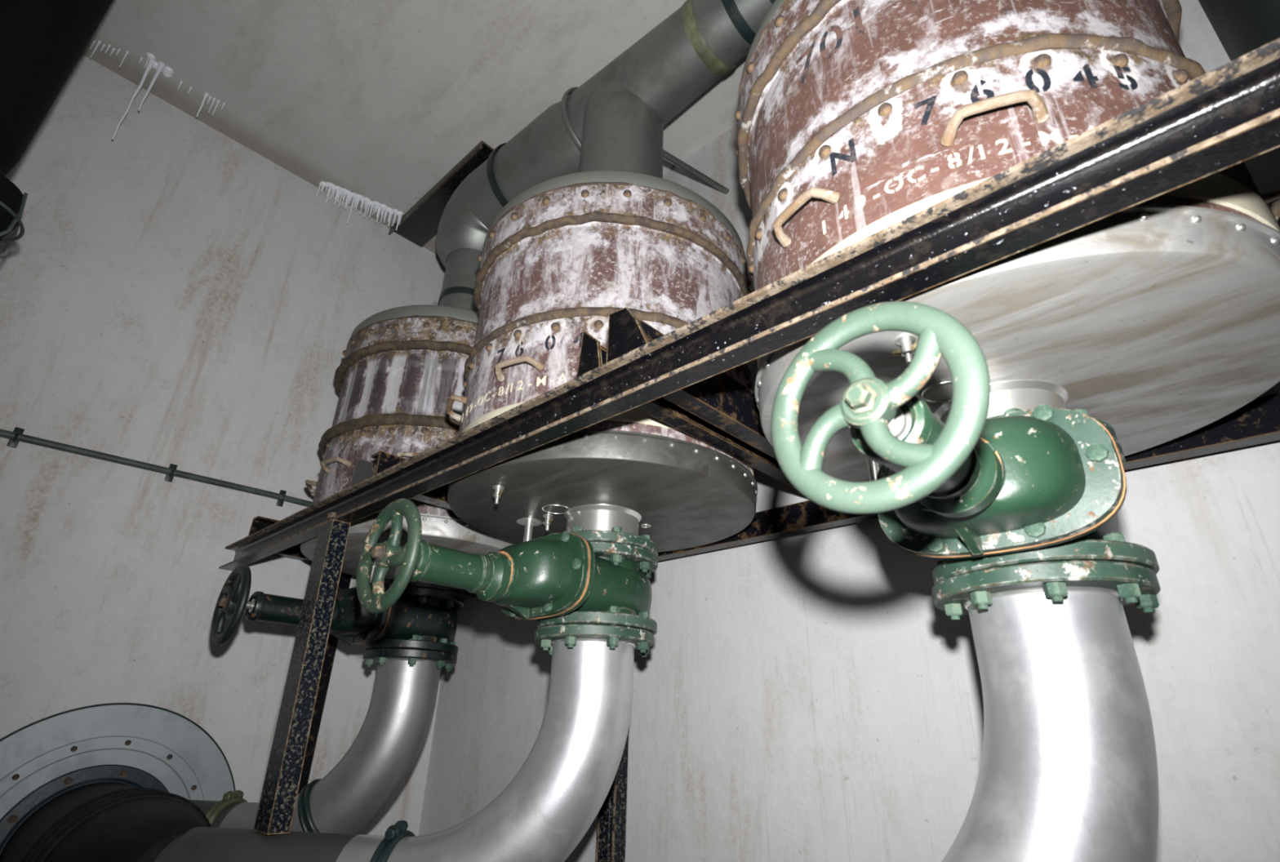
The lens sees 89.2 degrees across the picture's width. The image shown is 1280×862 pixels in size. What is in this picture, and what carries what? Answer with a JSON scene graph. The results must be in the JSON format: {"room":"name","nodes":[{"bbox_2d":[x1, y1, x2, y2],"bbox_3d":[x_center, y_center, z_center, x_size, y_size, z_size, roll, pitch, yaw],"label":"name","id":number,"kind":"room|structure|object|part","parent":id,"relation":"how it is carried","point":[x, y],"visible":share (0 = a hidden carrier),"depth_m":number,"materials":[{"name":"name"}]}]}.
{"room":"bunker filter room","nodes":[
{"label":"bunker filter room","id":0,"kind":"room"},
{"bbox_2d":[0,53,445,835],"bbox_3d":[-2.383,0.277,1.810,0.200,4.310,4.504,-20,-33,39],"label":"wall","id":1,"kind":"structure","parent":0,"point":[171,292],"depth_m":2.48,"materials":[{"name":"paint"}]},
{"bbox_2d":[0,782,211,861],"bbox_3d":[-1.393,1.172,1.712,0.879,0.406,0.406,-20,-33,39],"label":"pipe","id":2,"kind":"object","parent":1,"relation":"attached to","point":[101,821],"visible":0.83,"depth_m":1.60,"materials":[{"name":"black metal"}]},
{"bbox_2d":[0,764,168,853],"bbox_3d":[-1.693,1.284,1.968,0.032,0.484,0.484,-20,-33,39],"label":"flange","id":3,"kind":"object","parent":2,"relation":"attached to","point":[10,822],"visible":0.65,"depth_m":1.98,"materials":[{"name":"grey metal"}]},
{"bbox_2d":[0,702,235,819],"bbox_3d":[-1.704,1.288,1.978,0.032,0.848,0.848,-20,-33,39],"label":"wall plate","id":4,"kind":"object","parent":1,"relation":"attached to","point":[164,744],"visible":0.8,"depth_m":2.11,"materials":[{"name":"metal"}]},
{"bbox_2d":[0,426,312,506],"bbox_3d":[-2.121,-0.022,2.063,0.037,0.082,3.000,-20,-33,39],"label":"cable","id":5,"kind":"object","parent":1,"relation":"attached to","point":[16,436],"visible":0.92,"depth_m":2.36,"materials":[{"name":"grey metal"}]},
{"bbox_2d":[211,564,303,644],"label":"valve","id":6,"kind":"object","parent":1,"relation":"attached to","point":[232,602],"depth_m":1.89,"materials":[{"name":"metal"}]},
{"bbox_2d":[82,0,747,255],"bbox_3d":[-0.189,-2.440,0.718,5.850,0.200,4.304,-20,-33,39],"label":"ceiling","id":7,"kind":"structure","parent":0,"point":[377,100],"depth_m":2.63,"materials":[{"name":"paint"}]},
{"bbox_2d":[0,0,113,176],"bbox_3d":[-1.667,-1.203,1.740,0.340,1.248,0.340,-20,-33,39],"label":"pipe","id":8,"kind":"object","parent":7,"relation":"hanging from","point":[42,42],"visible":0.98,"depth_m":1.62,"materials":[{"name":"black metal"}]},
{"bbox_2d":[0,165,27,253],"bbox_3d":[-1.598,-0.580,1.548,0.240,0.337,0.238,-20,-33,39],"label":"lamp","id":9,"kind":"object","parent":8,"relation":"hanging from","point":[12,201],"visible":0.97,"depth_m":1.55,"materials":[{"name":"black metal"}]},
{"bbox_2d":[89,40,101,57],"bbox_3d":[-2.123,-1.487,2.528,0.011,0.100,0.011,-8,-27,19],"label":"stalactite","id":10,"kind":"object","parent":7,"relation":"hanging from","point":[99,41],"visible":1,"depth_m":2.53,"materials":[{"name":"white"}]},
{"bbox_2d":[119,50,128,67],"bbox_3d":[-2.042,-1.470,2.567,0.011,0.095,0.011,12,-27,-22],"label":"stalactite","id":11,"kind":"object","parent":7,"relation":"hanging from","point":[126,51],"visible":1,"depth_m":2.57,"materials":[{"name":"white"}]},
{"bbox_2d":[111,58,155,139],"bbox_3d":[-1.973,-1.296,2.527,0.021,0.440,0.021,12,-27,-21],"label":"stalactite","id":12,"kind":"object","parent":7,"relation":"hanging from","point":[150,64],"visible":1,"depth_m":2.54,"materials":[{"name":"white"}]},
{"bbox_2d":[137,62,164,111],"bbox_3d":[-1.942,-1.367,2.575,0.022,0.271,0.022,-8,-27,19],"label":"stalactite","id":13,"kind":"object","parent":7,"relation":"hanging from","point":[161,65],"visible":1,"depth_m":2.59,"materials":[{"name":"white"}]},
{"bbox_2d":[146,52,173,77],"bbox_3d":[-1.952,-1.480,2.633,0.074,0.013,0.098,-20,-33,39],"label":"crust","id":14,"kind":"object","parent":7,"relation":"attached to","point":[167,72],"visible":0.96,"depth_m":2.64,"materials":[{"name":"white"}]},
{"bbox_2d":[195,92,208,117],"bbox_3d":[-1.838,-1.367,2.722,0.017,0.140,0.017,-8,-27,19],"label":"stalactite","id":15,"kind":"object","parent":7,"relation":"hanging from","point":[206,95],"visible":1,"depth_m":2.73,"materials":[{"name":"white"}]},
{"bbox_2d":[208,97,216,113],"bbox_3d":[-1.816,-1.381,2.752,0.011,0.090,0.011,12,-27,-21],"label":"stalactite","id":16,"kind":"object","parent":7,"relation":"hanging from","point":[214,99],"visible":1,"depth_m":2.75,"materials":[{"name":"white"}]},
{"bbox_2d":[212,100,219,115],"bbox_3d":[-1.806,-1.376,2.762,0.011,0.090,0.011,12,-27,-21],"label":"stalactite","id":17,"kind":"object","parent":7,"relation":"hanging from","point":[218,101],"visible":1,"depth_m":2.77,"materials":[{"name":"white"}]},
{"bbox_2d":[337,190,341,202],"bbox_3d":[-1.487,-1.164,3.208,0.020,0.082,0.020,12,-27,-22],"label":"stalactite","id":18,"kind":"object","parent":7,"relation":"hanging from","point":[340,193],"visible":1,"depth_m":3.20,"materials":[{"name":"white"}]},
{"bbox_2d":[337,192,343,208],"bbox_3d":[-1.483,-1.145,3.215,0.014,0.109,0.014,-8,-27,19],"label":"stalactite","id":19,"kind":"object","parent":7,"relation":"hanging from","point":[342,193],"visible":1,"depth_m":3.21,"materials":[{"name":"white"}]},
{"bbox_2d":[345,195,350,208],"bbox_3d":[-1.453,-1.143,3.229,0.020,0.100,0.020,-8,-27,19],"label":"stalactite","id":20,"kind":"object","parent":7,"relation":"hanging from","point":[348,197],"visible":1,"depth_m":3.23,"materials":[{"name":"white"}]},
{"bbox_2d":[346,196,355,223],"bbox_3d":[-1.431,-1.100,3.217,0.017,0.187,0.017,-8,-27,19],"label":"stalactite","id":21,"kind":"object","parent":7,"relation":"hanging from","point":[355,197],"visible":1,"depth_m":3.21,"materials":[{"name":"white"}]},
{"bbox_2d":[350,194,355,208],"bbox_3d":[-1.427,-1.144,3.228,0.015,0.100,0.015,12,-27,-22],"label":"stalactite","id":22,"kind":"object","parent":7,"relation":"hanging from","point":[354,195],"visible":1,"depth_m":3.23,"materials":[{"name":"white"}]},
{"bbox_2d":[320,181,403,216],"bbox_3d":[-1.397,-1.166,3.271,0.400,0.017,0.042,17,-29,-29],"label":"crust","id":23,"kind":"object","parent":7,"relation":"attached to","point":[348,193],"visible":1,"depth_m":3.25,"materials":[{"name":"white"}]},
{"bbox_2d":[359,196,364,213],"bbox_3d":[-1.392,-1.128,3.249,0.014,0.108,0.014,12,-27,-21],"label":"stalactite","id":24,"kind":"object","parent":7,"relation":"hanging from","point":[363,197],"visible":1,"depth_m":3.25,"materials":[{"name":"white"}]},
{"bbox_2d":[363,202,368,217],"bbox_3d":[-1.378,-1.119,3.267,0.018,0.107,0.018,12,-27,-21],"label":"stalactite","id":25,"kind":"object","parent":7,"relation":"hanging from","point":[367,203],"visible":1,"depth_m":3.27,"materials":[{"name":"white"}]},
{"bbox_2d":[368,200,373,217],"bbox_3d":[-1.356,-1.117,3.276,0.019,0.103,0.019,-8,-27,19],"label":"stalactite","id":26,"kind":"object","parent":7,"relation":"hanging from","point":[372,202],"visible":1,"depth_m":3.28,"materials":[{"name":"white"}]},
{"bbox_2d":[376,208,382,222],"bbox_3d":[-1.333,-1.102,3.309,0.021,0.101,0.021,12,-27,-22],"label":"stalactite","id":27,"kind":"object","parent":7,"relation":"hanging from","point":[380,209],"visible":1,"depth_m":3.31,"materials":[{"name":"white"}]},
{"bbox_2d":[387,208,393,221],"bbox_3d":[-1.280,-1.105,3.323,0.019,0.082,0.019,-8,-27,19],"label":"stalactite","id":28,"kind":"object","parent":7,"relation":"hanging from","point":[391,209],"visible":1,"depth_m":3.32,"materials":[{"name":"white"}]},
{"bbox_2d":[391,213,396,226],"bbox_3d":[-1.261,-1.091,3.331,0.019,0.100,0.019,12,-27,-22],"label":"stalactite","id":29,"kind":"object","parent":7,"relation":"hanging from","point":[395,214],"visible":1,"depth_m":3.33,"materials":[{"name":"white"}]},
{"bbox_2d":[395,215,400,230],"bbox_3d":[-1.248,-1.079,3.349,0.020,0.107,0.020,-8,-27,19],"label":"stalactite","id":30,"kind":"object","parent":7,"relation":"hanging from","point":[399,216],"visible":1,"depth_m":3.35,"materials":[{"name":"white"}]},
{"bbox_2d":[388,140,496,247],"bbox_3d":[-0.961,-1.147,3.250,0.849,0.044,0.190,-20,-33,39],"label":"bracket","id":31,"kind":"object","parent":7,"relation":"attached to","point":[420,224],"visible":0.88,"depth_m":3.28,"materials":[{"name":"black metal"}]},
{"bbox_2d":[486,142,508,207],"bbox_3d":[-0.496,-1.099,2.845,0.036,0.452,0.384,-20,-33,39],"label":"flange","id":32,"kind":"object","parent":7,"relation":"hanging from","point":[498,193],"visible":0.2,"depth_m":2.69,"materials":[{"name":"grey metal"}]},
{"bbox_2d":[721,0,755,44],"bbox_3d":[0.342,-1.441,2.143,0.036,0.384,0.248,-20,-33,39],"label":"hanger","id":33,"kind":"object","parent":7,"relation":"hanging from","point":[732,11],"visible":0.37,"depth_m":2.04,"materials":[{"name":"metal"}]},
{"bbox_2d":[432,0,772,311],"bbox_3d":[0.085,-1.029,2.206,2.655,0.941,0.382,-20,-33,39],"label":"duct","id":34,"kind":"object","parent":33,"relation":"hanging from","point":[616,119],"visible":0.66,"depth_m":2.27,"materials":[{"name":"metal"}]},
{"bbox_2d":[1198,0,1279,150],"bbox_3d":[1.502,-1.208,1.120,0.880,1.609,0.665,-20,-33,39],"label":"duct","id":35,"kind":"object","parent":7,"relation":"hanging from","point":[1242,27],"visible":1,"depth_m":1.35,"materials":[{"name":"grey metal"}]},
{"bbox_2d":[417,0,1279,861],"bbox_3d":[1.296,0.151,1.328,5.850,4.310,0.200,-20,-33,39],"label":"wall","id":36,"kind":"structure","parent":0,"point":[806,696],"depth_m":1.68,"materials":[{"name":"paint"}]},
{"bbox_2d":[662,149,728,194],"bbox_3d":[0.207,-1.015,2.536,0.024,0.153,0.460,-20,-33,39],"label":"strut","id":37,"kind":"object","parent":36,"relation":"attached to","point":[666,155],"visible":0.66,"depth_m":2.53,"materials":[{"name":"metal"}]},
{"bbox_3d":[-0.290,1.285,-1.016,5.850,0.200,4.304,-20,-33,39],"label":"floor","id":38,"kind":"structure","parent":0,"visible":0},
{"bbox_2d":[218,37,1279,861],"bbox_3d":[0.071,0.986,1.213,3.750,2.240,0.968,-20,-33,39],"label":"steel frame","id":39,"kind":"object","parent":38,"relation":"on","point":[1227,116],"visible":0.69,"depth_m":1.13,"materials":[{"name":"black metal"}]},
{"bbox_3d":[-0.875,0.608,1.704,0.130,0.758,0.050,-20,-33,39],"label":"leg","id":40,"kind":"part","parent":39,"relation":"part of","materials":[{"name":"black metal"}]},
{"bbox_3d":[-1.292,1.541,2.331,0.045,2.111,0.063,-20,-33,39],"label":"leg","id":41,"kind":"part","parent":39,"relation":"part of","materials":[{"name":"black metal"}]},
{"bbox_2d":[300,304,519,596],"bbox_3d":[-0.767,0.158,2.516,0.893,0.999,0.901,19,-30,-33],"label":"filter","id":42,"kind":"object","parent":39,"relation":"on","point":[398,373],"visible":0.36,"depth_m":2.22,"materials":[{"name":"metal"}]},
{"bbox_3d":[-1.185,0.205,2.352,0.048,0.029,0.137,9,-26,-15],"label":"carrying handle","id":43,"kind":"part","parent":42,"relation":"part of","materials":[{"name":"beige metal"}]},
{"bbox_3d":[-1.009,0.110,2.138,0.137,0.029,0.048,-14,-29,30],"label":"carrying handle","id":44,"kind":"part","parent":42,"relation":"part of","materials":[{"name":"beige metal"}]},
{"bbox_2d":[328,586,465,655],"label":"valve","id":45,"kind":"object","parent":42,"relation":"attached to","point":[418,618],"depth_m":2.12,"materials":[{"name":"green metal"}]},
{"bbox_2d":[189,648,457,834],"bbox_3d":[-1.065,1.072,2.116,0.859,0.666,0.304,-2,-25,7],"label":"pipe","id":46,"kind":"object","parent":45,"relation":"attached to","point":[391,737],"visible":0.66,"depth_m":2.03,"materials":[{"name":"metal"}]},
{"bbox_2d":[205,790,248,825],"bbox_3d":[-1.318,1.280,2.053,0.036,0.250,0.231,-2,-25,7],"label":"clamp","id":47,"kind":"object","parent":46,"relation":"attached to","point":[229,797],"visible":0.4,"depth_m":2.06,"materials":[{"name":"green metal"}]},
{"bbox_2d":[297,778,321,832],"bbox_3d":[-0.985,1.215,2.048,0.152,0.206,0.249,-2,-25,9],"label":"clamp","id":48,"kind":"object","parent":46,"relation":"attached to","point":[304,806],"visible":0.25,"depth_m":1.96,"materials":[{"name":"teal metal"}]},
{"bbox_3d":[-0.723,0.088,2.075,0.137,0.029,0.048,4,-25,-6],"label":"carrying handle","id":49,"kind":"part","parent":42,"relation":"part of","materials":[{"name":"beige metal"}]},
{"bbox_3d":[-0.761,-0.263,2.708,0.851,0.074,0.851,-20,-33,39],"label":"lid","id":50,"kind":"part","parent":42,"relation":"part of","materials":[{"name":"metal"}]},
{"bbox_2d":[445,169,757,556],"bbox_3d":[-0.096,-0.099,1.925,0.901,0.999,0.891,-11,-28,25],"label":"filter","id":51,"kind":"object","parent":39,"relation":"on","point":[568,252],"visible":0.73,"depth_m":1.66,"materials":[{"name":"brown metal"}]},
{"bbox_3d":[-0.491,-0.064,1.735,0.048,0.029,0.137,11,-27,-20],"label":"carrying handle","id":52,"kind":"part","parent":51,"relation":"part of","materials":[{"name":"beige metal"}]},
{"bbox_2d":[356,498,657,657],"bbox_3d":[-0.267,0.351,1.537,0.768,0.292,0.325,23,-33,-38],"label":"valve","id":53,"kind":"object","parent":51,"relation":"attached to","point":[564,578],"visible":0.92,"depth_m":1.46,"materials":[{"name":"green paint"}]},
{"bbox_2d":[154,623,653,861],"bbox_3d":[-0.564,0.830,1.567,1.189,0.666,0.304,-2,-25,7],"label":"pipe","id":54,"kind":"object","parent":53,"relation":"attached to","point":[570,770],"visible":0.94,"depth_m":1.47,"materials":[{"name":"metal"}]},
{"bbox_2d":[369,820,415,861],"bbox_3d":[-0.563,1.029,1.473,0.037,0.251,0.231,-2,-25,7],"label":"clamp","id":55,"kind":"object","parent":54,"relation":"attached to","point":[394,833],"visible":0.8,"depth_m":1.47,"materials":[{"name":"teal metal"}]},
{"bbox_3d":[-0.293,-0.151,1.537,0.137,0.029,0.048,-11,-28,25],"label":"carrying handle","id":56,"kind":"part","parent":51,"relation":"part of","materials":[{"name":"beige metal"}]},
{"bbox_2d":[516,517,542,526],"bbox_3d":[-0.312,0.258,1.832,0.072,0.004,0.072,-20,-33,39],"label":"washer","id":57,"kind":"object","parent":51,"relation":"in","point":[525,522],"depth_m":1.82,"materials":[{"name":"silver metal"}]},
{"bbox_3d":[-0.081,-0.515,2.126,0.851,0.074,0.851,-20,-33,39],"label":"lid","id":58,"kind":"part","parent":51,"relation":"part of","materials":[{"name":"metal"}]},
{"bbox_3d":[-0.091,1.400,1.870,0.075,2.036,0.050,-20,-33,39],"label":"leg","id":59,"kind":"part","parent":39,"relation":"part of","materials":[{"name":"black metal"}]},
{"bbox_3d":[-0.312,0.020,1.408,3.470,0.084,0.046,-20,-33,39],"label":"rail","id":60,"kind":"part","parent":39,"relation":"part of","materials":[{"name":"black metal"}]},
{"bbox_3d":[0.410,0.271,1.918,3.748,0.076,0.046,-20,-33,39],"label":"rail","id":61,"kind":"part","parent":39,"relation":"part of","materials":[{"name":"black metal"}]},
{"bbox_2d":[734,0,1279,482],"bbox_3d":[0.635,-0.369,1.303,0.891,0.999,0.901,-3,-25,11],"label":"filter","id":62,"kind":"object","parent":39,"relation":"on","point":[1157,317],"visible":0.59,"depth_m":0.97,"materials":[{"name":"metal"}]},
{"bbox_3d":[0.653,-0.788,1.497,0.851,0.074,0.851,-20,-33,39],"label":"lid","id":63,"kind":"part","parent":62,"relation":"part of","materials":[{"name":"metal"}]},
{"bbox_3d":[0.264,-0.355,1.066,0.048,0.029,0.137,14,-28,-25],"label":"carrying handle","id":64,"kind":"part","parent":62,"relation":"part of","materials":[{"name":"beige metal"}]},
{"bbox_2d":[770,301,1159,620],"bbox_3d":[0.469,0.078,0.907,0.768,0.292,0.325,23,-33,-38],"label":"valve","id":65,"kind":"object","parent":62,"relation":"attached to","point":[973,491],"visible":0.88,"depth_m":0.79,"materials":[{"name":"green paint"}]},
{"bbox_2d":[931,560,1160,861],"bbox_3d":[-0.418,0.697,1.055,2.377,0.851,0.696,-9,-27,21],"label":"pipe","id":66,"kind":"object","parent":65,"relation":"attached to","point":[1068,772],"visible":0.91,"depth_m":0.87,"materials":[{"name":"metal"}]},
{"bbox_3d":[0.485,-0.431,0.889,0.137,0.029,0.048,-8,-27,20],"label":"carrying handle","id":67,"kind":"part","parent":62,"relation":"part of","materials":[{"name":"beige metal"}]},
{"bbox_3d":[1.006,-0.344,1.046,0.048,0.029,0.137,-13,-29,28],"label":"carrying handle","id":68,"kind":"part","parent":62,"relation":"part of","materials":[{"name":"beige metal"}]}
]}

